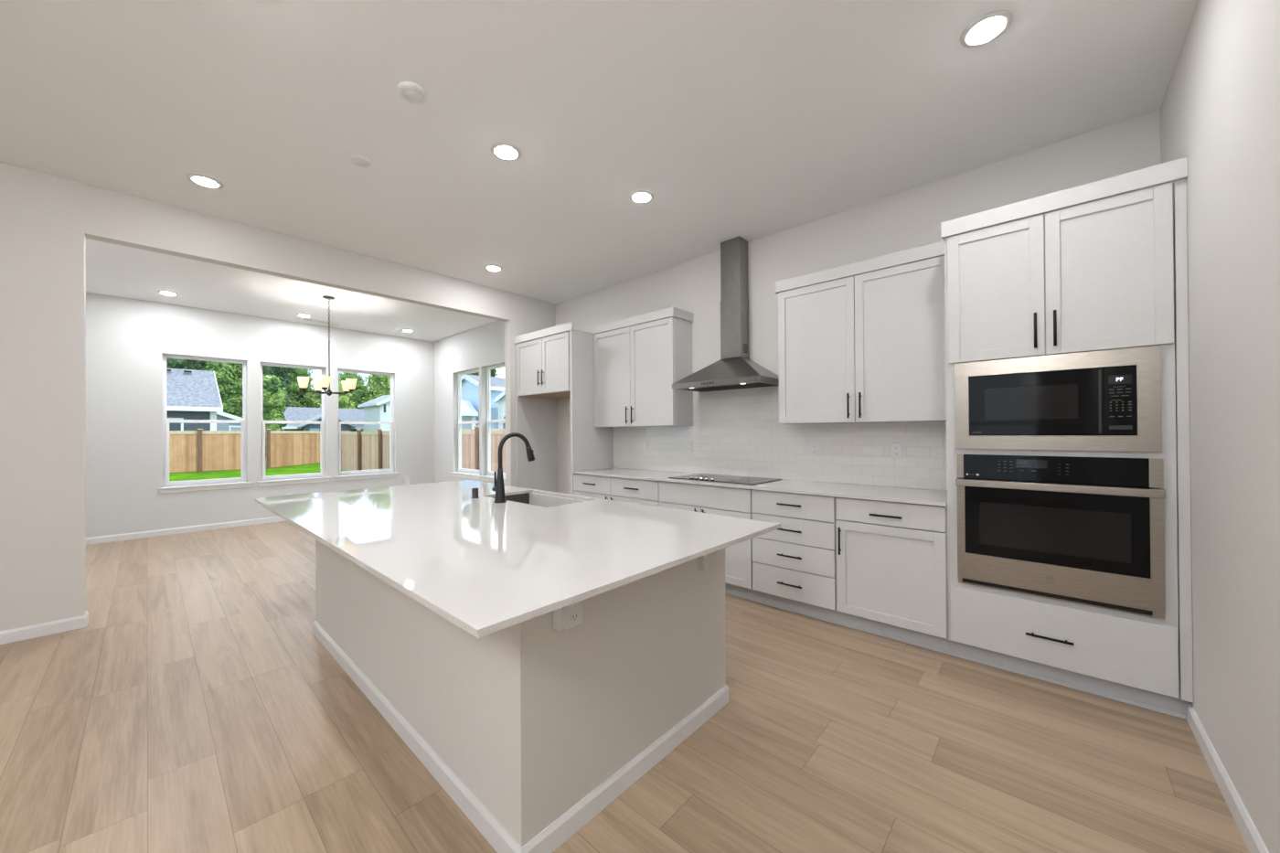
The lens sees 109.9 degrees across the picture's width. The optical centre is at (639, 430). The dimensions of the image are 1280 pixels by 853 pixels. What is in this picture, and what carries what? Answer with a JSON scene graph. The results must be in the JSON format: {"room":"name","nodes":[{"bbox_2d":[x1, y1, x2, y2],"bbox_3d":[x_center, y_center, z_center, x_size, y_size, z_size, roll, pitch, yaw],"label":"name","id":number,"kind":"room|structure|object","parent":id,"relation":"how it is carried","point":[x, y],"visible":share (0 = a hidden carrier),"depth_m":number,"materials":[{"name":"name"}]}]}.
{"room":"kitchen","nodes":[
{"label":"kitchen","id":0,"kind":"room"},
{"bbox_2d":[85,291,434,537],"bbox_3d":[-5.618,-0.149,6.961,0.150,3.113,5.033,-1,0,42],"label":"wall","id":1,"kind":"structure","parent":0,"point":[127,339],"depth_m":6.25,"materials":[{"name":"paint"}]},
{"bbox_2d":[85,516,286,544],"bbox_3d":[-5.548,1.365,6.899,0.013,0.083,4.733,-1,0,42],"label":"baseboard","id":2,"kind":"structure","parent":1,"relation":"attached to","point":[208,527],"depth_m":6.10,"materials":[{"name":"paint"}]},
{"bbox_2d":[158,353,251,493],"bbox_3d":[-6.141,-0.092,6.361,0.173,1.880,0.950,-1,0,42],"label":"window","id":3,"kind":"structure","parent":1,"relation":"in","point":[189,485],"depth_m":6.33,"materials":[{"name":"white plastic"}]},
{"bbox_2d":[256,362,330,486],"bbox_3d":[-5.470,-0.093,7.099,0.173,1.880,0.925,-1,0,42],"label":"window","id":4,"kind":"structure","parent":1,"relation":"in","point":[313,477],"depth_m":7.08,"materials":[{"name":"white plastic"}]},
{"bbox_2d":[334,368,398,480],"bbox_3d":[-4.783,-0.094,7.853,0.173,1.880,0.985,-1,0,42],"label":"window","id":5,"kind":"structure","parent":1,"relation":"in","point":[343,475],"depth_m":7.88,"materials":[{"name":"white plastic"}]},
{"bbox_2d":[0,161,555,631],"bbox_3d":[-4.153,-0.177,2.957,0.120,3.113,8.783,-1,0,42],"label":"wall","id":6,"kind":"structure","parent":0,"point":[47,220],"depth_m":3.08,"materials":[{"name":"paint"}]},
{"bbox_2d":[0,609,88,644],"bbox_3d":[-5.512,1.339,1.446,0.146,0.083,4.716,-1,0,42],"label":"baseboard","id":7,"kind":"structure","parent":6,"relation":"attached to","point":[20,634],"depth_m":3.01,"materials":[{"name":"paint"}]},
{"bbox_2d":[434,320,505,485],"bbox_3d":[-2.571,-0.166,7.490,3.644,3.113,0.150,-1,0,42],"label":"wall","id":8,"kind":"structure","parent":0,"point":[481,347],"depth_m":8.13,"materials":[{"name":"paint"}]},
{"bbox_2d":[450,368,479,479],"bbox_3d":[-2.995,-0.105,7.853,1.030,1.880,0.173,-1,0,42],"label":"window","id":9,"kind":"structure","parent":8,"relation":"in","point":[471,474],"depth_m":8.13,"materials":[{"name":"white plastic"}]},
{"bbox_2d":[479,363,505,483],"bbox_3d":[-2.233,-0.114,7.160,1.030,1.880,0.173,-1,0,42],"label":"window","id":10,"kind":"structure","parent":8,"relation":"in","point":[489,477],"depth_m":7.46,"materials":[{"name":"white plastic"}]},
{"bbox_2d":[0,0,1197,341],"bbox_3d":[-3.488,-1.816,2.350,9.536,0.150,9.083,-1,0,42],"label":"ceiling","id":11,"kind":"structure","parent":0,"point":[750,120],"depth_m":2.50,"materials":[{"name":"paint"}]},
{"bbox_2d":[157,290,178,295],"bbox_3d":[-5.888,-1.704,5.597,0.184,0.012,0.184,-1,0,42],"label":"recessed light","id":12,"kind":"object","parent":11,"relation":"in","point":[159,292],"visible":1,"depth_m":5.57,"materials":[{"name":"white plastic"}]},
{"bbox_2d":[160,291,175,295],"bbox_3d":[-5.888,-1.704,5.597,0.125,0.012,0.125,-1,0,42],"label":"diffuser","id":13,"kind":"object","parent":12,"relation":"attached to","point":[163,293],"depth_m":5.58,"materials":[{"name":"white plastic"}]},
{"bbox_2d":[186,173,223,189],"bbox_3d":[-3.036,-1.734,3.135,0.184,0.012,0.184,-1,0,42],"label":"recessed light","id":14,"kind":"object","parent":11,"relation":"in","point":[202,180],"visible":1,"depth_m":3.12,"materials":[{"name":"white plastic"}]},
{"bbox_2d":[192,176,217,187],"bbox_3d":[-3.036,-1.734,3.135,0.125,0.012,0.125,-1,0,42],"label":"diffuser","id":15,"kind":"object","parent":14,"relation":"attached to","point":[207,182],"depth_m":3.13,"materials":[{"name":"white plastic"}]},
{"bbox_2d":[296,313,311,317],"bbox_3d":[-5.008,-1.704,6.693,0.184,0.012,0.184,-1,0,42],"label":"recessed light","id":16,"kind":"object","parent":11,"relation":"in","point":[298,314],"visible":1,"depth_m":6.67,"materials":[{"name":"white plastic"}]},
{"bbox_2d":[302,318,339,325],"bbox_3d":[-5.022,-1.705,7.071,0.120,0.007,0.460,-1,0,42],"label":"ceiling vent","id":17,"kind":"object","parent":11,"relation":"in","point":[304,319],"visible":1,"depth_m":7.04,"materials":[{"name":"white plastic"}]},
{"bbox_2d":[297,295,356,395],"bbox_3d":[-4.040,-1.080,5.796,0.636,1.283,0.624,-1,0,42],"label":"chandelier","id":18,"kind":"object","parent":11,"relation":"hanging from","point":[348,385],"visible":1,"depth_m":5.79,"materials":[{"name":"white glass"}]},
{"bbox_2d":[349,153,371,167],"bbox_3d":[-1.807,-1.736,2.896,0.120,0.026,0.120,-1,0,42],"label":"smoke detector","id":19,"kind":"object","parent":11,"relation":"attached to","point":[360,160],"visible":1,"depth_m":2.87,"materials":[{"name":"white plastic"}]},
{"bbox_2d":[401,329,413,331],"bbox_3d":[-3.996,-1.706,7.714,0.184,0.012,0.184,-1,0,42],"label":"recessed light","id":20,"kind":"object","parent":11,"relation":"in","point":[404,330],"visible":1,"depth_m":7.68,"materials":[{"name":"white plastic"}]},
{"bbox_2d":[397,81,427,104],"bbox_3d":[-1.177,-1.743,2.327,0.140,0.026,0.140,-1,0,42],"label":"smoke detector","id":21,"kind":"object","parent":11,"relation":"attached to","point":[410,91],"visible":1,"depth_m":2.31,"materials":[{"name":"white plastic"}]},
{"bbox_2d":[484,265,501,271],"bbox_3d":[-1.573,-1.736,4.819,0.184,0.012,0.184,-1,0,42],"label":"recessed light","id":22,"kind":"object","parent":11,"relation":"in","point":[494,268],"visible":1,"depth_m":4.80,"materials":[{"name":"white plastic"}]},
{"bbox_2d":[487,266,499,270],"bbox_3d":[-1.573,-1.736,4.819,0.125,0.012,0.125,-1,0,42],"label":"diffuser","id":23,"kind":"object","parent":22,"relation":"attached to","point":[490,268],"depth_m":4.80,"materials":[{"name":"white plastic"}]},
{"bbox_2d":[490,142,521,160],"bbox_3d":[-0.845,-1.750,2.829,0.184,0.012,0.184,-1,0,42],"label":"recessed light","id":24,"kind":"object","parent":11,"relation":"in","point":[503,151],"visible":1,"depth_m":2.81,"materials":[{"name":"white plastic"}]},
{"bbox_2d":[495,146,516,159],"bbox_3d":[-0.845,-1.750,2.829,0.125,0.012,0.125,-1,0,42],"label":"diffuser","id":25,"kind":"object","parent":24,"relation":"attached to","point":[501,152],"depth_m":2.82,"materials":[{"name":"white plastic"}]},
{"bbox_2d":[629,190,653,203],"bbox_3d":[0.012,-1.753,3.380,0.184,0.012,0.184,-1,0,42],"label":"recessed light","id":26,"kind":"object","parent":11,"relation":"in","point":[641,197],"visible":1,"depth_m":3.36,"materials":[{"name":"white plastic"}]},
{"bbox_2d":[633,192,650,202],"bbox_3d":[0.012,-1.753,3.380,0.125,0.012,0.125,-1,0,42],"label":"diffuser","id":27,"kind":"object","parent":26,"relation":"attached to","point":[637,197],"depth_m":3.37,"materials":[{"name":"white plastic"}]},
{"bbox_2d":[960,10,1012,48],"bbox_3d":[1.531,-1.769,1.988,0.184,0.012,0.184,-1,0,42],"label":"recessed light","id":28,"kind":"object","parent":11,"relation":"in","point":[987,27],"visible":1,"depth_m":1.98,"materials":[{"name":"white plastic"}]},
{"bbox_2d":[968,17,1003,43],"bbox_3d":[1.531,-1.769,1.988,0.125,0.012,0.125,-1,0,42],"label":"diffuser","id":29,"kind":"object","parent":28,"relation":"attached to","point":[986,29],"depth_m":1.98,"materials":[{"name":"white plastic"}]},
{"bbox_2d":[0,521,1249,852],"bbox_3d":[-3.466,1.432,2.334,9.536,0.120,9.083,-1,0,42],"label":"floor","id":30,"kind":"structure","parent":0,"point":[198,707],"depth_m":1.89,"materials":[{"name":"brown wood"}]},
{"bbox_2d":[312,492,729,852],"bbox_3d":[-0.860,0.908,2.505,2.677,0.892,1.420,-1,0,42],"label":"kitchen island","id":31,"kind":"object","parent":30,"relation":"on","point":[532,728],"visible":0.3,"depth_m":1.68,"materials":[{"name":"paint"}]},
{"bbox_2d":[254,480,780,638],"bbox_3d":[-0.964,0.452,2.531,3.010,0.020,1.485,-1,0,42],"label":"island countertop","id":32,"kind":"structure","parent":31,"relation":"on","point":[485,566],"depth_m":1.77,"materials":[{"name":"stone"}]},
{"bbox_2d":[471,487,479,498],"bbox_3d":[-1.083,0.413,2.949,0.048,0.064,0.048,-1,0,42],"label":"air gap cap","id":33,"kind":"object","parent":32,"relation":"on","point":[474,491],"visible":1,"depth_m":2.93,"materials":[{"name":"black metal"}]},
{"bbox_2d":[493,492,529,503],"bbox_3d":[-0.668,0.571,2.941,0.745,0.216,0.402,-1,0,42],"label":"sink","id":34,"kind":"object","parent":32,"relation":"in","point":[524,498],"visible":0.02,"depth_m":3.27,"materials":[{"name":"metal"}]},
{"bbox_2d":[492,432,534,502],"bbox_3d":[-0.796,0.229,2.838,0.102,0.427,0.284,-1,0,42],"label":"faucet","id":35,"kind":"object","parent":32,"relation":"on","point":[498,488],"visible":1,"depth_m":2.74,"materials":[{"name":"black metal"}]},
{"bbox_2d":[565,600,582,629],"bbox_3d":[-0.222,0.604,1.512,0.008,0.114,0.070,-1,0,42],"label":"outlet","id":36,"kind":"object","parent":31,"relation":"attached to","point":[575,614],"visible":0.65,"depth_m":1.51,"materials":[{"name":"white plastic"}]},
{"bbox_2d":[570,609,578,622],"bbox_3d":[-0.220,0.627,1.510,0.002,0.034,0.032,-1,0,42],"label":"receptacle","id":37,"kind":"object","parent":36,"relation":"attached to","point":[574,613],"depth_m":1.51,"materials":[{"name":"grey plastic"}]},
{"bbox_2d":[513,321,613,494],"bbox_3d":[-0.952,0.092,5.529,1.146,2.555,0.668,-1,0,42],"label":"tall cabinet","id":38,"kind":"object","parent":30,"relation":"on","point":[553,363],"visible":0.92,"depth_m":5.30,"materials":[{"name":"paint"}]},
{"bbox_2d":[573,473,672,506],"bbox_3d":[-0.084,0.913,4.740,1.224,0.892,0.668,-1,0,42],"label":"base cabinet","id":39,"kind":"object","parent":30,"relation":"on","point":[638,491],"visible":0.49,"depth_m":4.46,"materials":[{"name":"paint"}]},
{"bbox_2d":[571,468,947,506],"bbox_3d":[0.729,0.448,4.004,3.427,0.020,0.648,-1,0,42],"label":"countertop","id":40,"kind":"structure","parent":39,"relation":"on","point":[901,495],"depth_m":3.38,"materials":[{"name":"stone"}]},
{"bbox_2d":[668,473,781,490],"bbox_3d":[0.751,0.449,4.036,0.870,0.078,0.510,-1,0,42],"label":"cooktop","id":41,"kind":"object","parent":40,"relation":"in","point":[734,479],"visible":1,"depth_m":3.96,"materials":[{"name":"grey ceramic"}]},
{"bbox_2d":[658,480,757,601],"bbox_3d":[0.716,0.909,4.011,0.939,0.885,0.668,-1,0,42],"label":"base cabinet","id":42,"kind":"object","parent":30,"relation":"on","point":[717,500],"visible":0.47,"depth_m":3.62,"materials":[{"name":"paint"}]},
{"bbox_2d":[751,489,840,624],"bbox_3d":[1.297,0.898,3.483,0.629,0.892,0.668,-1,0,42],"label":"base cabinet","id":43,"kind":"object","parent":30,"relation":"on","point":[794,563],"visible":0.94,"depth_m":3.24,"materials":[{"name":"paint"}]},
{"bbox_2d":[835,496,949,654],"bbox_3d":[1.763,0.893,3.058,0.631,0.892,0.668,-1,0,42],"label":"base cabinet","id":44,"kind":"object","parent":30,"relation":"on","point":[892,580],"visible":0.96,"depth_m":2.82,"materials":[{"name":"paint"}]},
{"bbox_2d":[940,157,1193,719],"bbox_3d":[2.327,0.056,2.544,0.927,2.555,0.668,-1,0,42],"label":"tall cabinet","id":45,"kind":"object","parent":30,"relation":"on","point":[1089,267],"visible":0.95,"depth_m":2.25,"materials":[{"name":"paint"}]},
{"bbox_2d":[954,345,1162,451],"bbox_3d":[2.265,-0.142,2.499,0.784,0.491,0.454,-1,0,42],"label":"microwave","id":46,"kind":"object","parent":45,"relation":"in","point":[1104,400],"visible":1,"depth_m":2.29,"materials":[{"name":"metal"}]},
{"bbox_2d":[955,453,1165,619],"bbox_3d":[2.290,0.505,2.512,0.783,0.740,0.602,-1,0,42],"label":"wall oven","id":47,"kind":"object","parent":45,"relation":"in","point":[1089,531],"visible":1,"depth_m":2.28,"materials":[{"name":"black"}]},
{"bbox_2d":[555,108,1161,493],"bbox_3d":[0.930,-0.204,4.365,5.742,3.113,0.158,-1,0,42],"label":"wall","id":48,"kind":"structure","parent":0,"point":[911,218],"depth_m":3.82,"materials":[{"name":"paint"}]},
{"bbox_2d":[592,307,693,426],"bbox_3d":[-0.004,-0.617,4.875,1.185,1.156,0.358,-1,0,42],"label":"upper cabinet","id":49,"kind":"object","parent":48,"relation":"attached to","point":[637,360],"visible":1,"depth_m":4.65,"materials":[{"name":"paint"}]},
{"bbox_2d":[642,441,648,451],"bbox_3d":[0.061,0.181,5.043,0.070,0.114,0.008,-1,0,42],"label":"outlet","id":50,"kind":"object","parent":48,"relation":"attached to","point":[645,443],"visible":1,"depth_m":5.04,"materials":[{"name":"white plastic"}]},
{"bbox_2d":[686,440,692,451],"bbox_3d":[0.510,0.169,4.635,0.070,0.114,0.008,-1,0,42],"label":"outlet","id":51,"kind":"object","parent":48,"relation":"attached to","point":[688,442],"visible":1,"depth_m":4.63,"materials":[{"name":"white plastic"}]},
{"bbox_2d":[672,235,778,392],"bbox_3d":[0.783,-1.073,4.081,0.909,1.374,0.456,-1,0,42],"label":"range hood","id":52,"kind":"object","parent":48,"relation":"attached to","point":[734,369],"visible":0.99,"depth_m":4.10,"materials":[{"name":"metal"}]},
{"bbox_2d":[810,442,819,456],"bbox_3d":[1.466,0.159,3.764,0.070,0.114,0.008,-1,0,42],"label":"outlet","id":53,"kind":"object","parent":48,"relation":"attached to","point":[815,446],"visible":1,"depth_m":3.76,"materials":[{"name":"white plastic"}]},
{"bbox_2d":[774,240,946,424],"bbox_3d":[1.648,-0.635,3.371,1.196,1.156,0.358,-1,0,42],"label":"upper cabinet","id":54,"kind":"object","parent":48,"relation":"attached to","point":[862,341],"visible":0.93,"depth_m":3.21,"materials":[{"name":"paint"}]},
{"bbox_2d":[891,443,901,458],"bbox_3d":[1.917,0.154,3.354,0.070,0.114,0.008,-1,0,42],"label":"outlet","id":55,"kind":"object","parent":48,"relation":"attached to","point":[896,448],"visible":1,"depth_m":3.35,"materials":[{"name":"white plastic"}]},
{"bbox_2d":[1160,0,1279,852],"bbox_3d":[-0.007,-0.223,-0.817,0.150,3.113,8.783,-1,0,42],"label":"wall","id":56,"kind":"structure","parent":0,"point":[1220,109],"depth_m":1.52,"materials":[{"name":"paint"}]},
{"bbox_2d":[1186,702,1269,852],"bbox_3d":[-0.248,1.293,-0.980,0.013,0.083,8.215,-1,0,42],"label":"baseboard","id":57,"kind":"structure","parent":56,"relation":"attached to","point":[1253,841],"depth_m":1.60,"materials":[{"name":"paint"}]},
{"label":"outside","id":58,"kind":"structure","parent":0,"visible":0},
{"bbox_2d":[169,456,346,481],"bbox_3d":[-4.349,1.869,17.484,150.000,0.200,120.000,-1,0,42],"label":"lawn","id":59,"kind":"structure","parent":58,"point":[308,468],"depth_m":19.62,"materials":[{"name":"green plant"}]},
{"bbox_2d":[166,357,202,370],"bbox_3d":[-45.164,-4.726,42.518,6.734,13.774,6.460,-1,0,42],"label":"tree","id":60,"kind":"object","parent":59,"relation":"on","point":[171,363],"visible":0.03,"depth_m":41.85,"materials":[{"name":"green plant"}]},
{"bbox_2d":[166,367,223,461],"bbox_3d":[-30.460,-0.852,23.297,9.340,5.640,12.170,-1,0,42],"label":"house","id":61,"kind":"structure","parent":59,"relation":"on","point":[191,394],"depth_m":24.61,"materials":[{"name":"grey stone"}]},
{"bbox_2d":[192,360,212,370],"bbox_3d":[-49.912,-5.672,52.147,6.715,15.818,6.731,0,0,12],"label":"tree","id":62,"kind":"object","parent":59,"relation":"on","point":[203,363],"visible":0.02,"depth_m":50.31,"materials":[{"name":"green plant"}]},
{"bbox_2d":[169,428,241,472],"bbox_3d":[-24.273,0.919,15.166,0.210,1.940,17.750,-1,0,42],"label":"wooden fence","id":63,"kind":"object","parent":59,"relation":"on","point":[207,453],"visible":0.27,"depth_m":20.25,"materials":[{"name":"brown wood"}]},
{"bbox_2d":[201,361,242,417],"bbox_3d":[-35.435,-2.314,38.486,3.782,8.791,3.766,-1,0,42],"label":"tree","id":64,"kind":"object","parent":59,"relation":"on","point":[229,376],"visible":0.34,"depth_m":37.68,"materials":[{"name":"green plant"}]},
{"bbox_2d":[216,411,242,458],"bbox_3d":[-32.301,0.155,32.851,4.480,3.740,5.200,-1,0,42],"label":"outbuilding","id":65,"kind":"structure","parent":59,"relation":"on","point":[220,415],"depth_m":32.47,"materials":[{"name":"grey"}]},
{"bbox_2d":[239,365,296,406],"bbox_3d":[-39.726,-4.518,47.163,6.441,13.332,5.967,-1,0,31],"label":"tree","id":66,"kind":"object","parent":59,"relation":"on","point":[285,378],"visible":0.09,"depth_m":47.41,"materials":[{"name":"green plant"}]},
{"bbox_2d":[262,373,287,456],"bbox_3d":[-28.787,-1.159,34.825,2.286,6.367,2.185,0,0,19],"label":"tree","id":67,"kind":"object","parent":59,"relation":"on","point":[273,397],"visible":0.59,"depth_m":34.41,"materials":[{"name":"green plant"}]},
{"bbox_2d":[265,428,320,469],"bbox_3d":[-18.309,0.927,25.194,0.210,1.940,6.915,0,0,-3],"label":"wooden fence","id":68,"kind":"object","parent":59,"relation":"on","point":[283,448],"visible":0.57,"depth_m":23.53,"materials":[{"name":"brown wood"}]},
{"bbox_2d":[279,367,315,407],"bbox_3d":[-44.950,-3.743,57.676,6.350,11.950,6.521,-1,0,42],"label":"tree","id":69,"kind":"object","parent":59,"relation":"on","point":[296,392],"visible":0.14,"depth_m":57.01,"materials":[{"name":"green plant"}]},
{"bbox_2d":[281,406,362,431],"bbox_3d":[-29.397,-0.059,44.474,9.350,4.240,11.480,-1,0,42],"label":"house","id":70,"kind":"structure","parent":59,"relation":"on","point":[292,413],"depth_m":41.03,"materials":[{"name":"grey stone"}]},
{"bbox_2d":[303,376,358,408],"bbox_3d":[-36.027,-2.205,52.545,4.787,8.714,4.782,0,0,-2],"label":"tree","id":71,"kind":"object","parent":59,"relation":"on","point":[314,400],"visible":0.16,"depth_m":51.41,"materials":[{"name":"green plant"}]},
{"bbox_2d":[338,372,369,409],"bbox_3d":[-41.137,-3.217,63.402,5.826,10.906,5.955,0,0,24],"label":"tree","id":72,"kind":"object","parent":59,"relation":"on","point":[358,393],"visible":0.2,"depth_m":62.76,"materials":[{"name":"green plant"}]},
{"bbox_2d":[357,394,390,431],"bbox_3d":[-22.732,-0.692,41.516,5.180,5.390,4.500,-1,0,42],"label":"house","id":73,"kind":"structure","parent":59,"relation":"on","point":[378,409],"depth_m":39.27,"materials":[{"name":"white"}]},
{"bbox_2d":[360,373,390,409],"bbox_3d":[-31.888,-3.137,57.232,5.868,10.565,5.759,0,0,-19],"label":"tree","id":74,"kind":"object","parent":59,"relation":"on","point":[379,385],"visible":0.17,"depth_m":55.58,"materials":[{"name":"green plant"}]},
{"bbox_2d":[341,426,505,472],"bbox_3d":[-6.423,0.836,13.955,20.300,1.860,0.210,-1,0,42],"label":"wooden fence","id":75,"kind":"object","parent":59,"relation":"on","point":[359,450],"visible":0.23,"depth_m":17.02,"materials":[{"name":"brown wood"}]},
{"bbox_2d":[461,400,478,429],"bbox_3d":[-11.449,-0.007,27.460,2.500,3.740,1.980,-1,0,42],"label":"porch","id":76,"kind":"object","parent":59,"relation":"on","point":[469,412],"visible":0.21,"depth_m":27.19,"materials":[{"name":"white"}]},
{"bbox_2d":[466,368,500,377],"bbox_3d":[-18.368,-4.035,51.236,5.382,12.125,5.675,0,0,23],"label":"tree","id":77,"kind":"object","parent":59,"relation":"on","point":[493,371],"visible":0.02,"depth_m":50.75,"materials":[{"name":"green plant"}]},
{"bbox_2d":[461,374,505,428],"bbox_3d":[-8.448,-0.880,32.029,5.600,5.490,8.580,-1,0,42],"label":"house","id":78,"kind":"structure","parent":59,"relation":"on","point":[470,383],"depth_m":28.38,"materials":[{"name":"blue"}]},
{"bbox_2d":[493,389,505,428],"bbox_3d":[-5.142,-0.496,28.006,4.700,4.640,6.080,-1,0,42],"label":"house","id":79,"kind":"structure","parent":59,"relation":"on","point":[500,399],"depth_m":27.14,"materials":[{"name":"white"}]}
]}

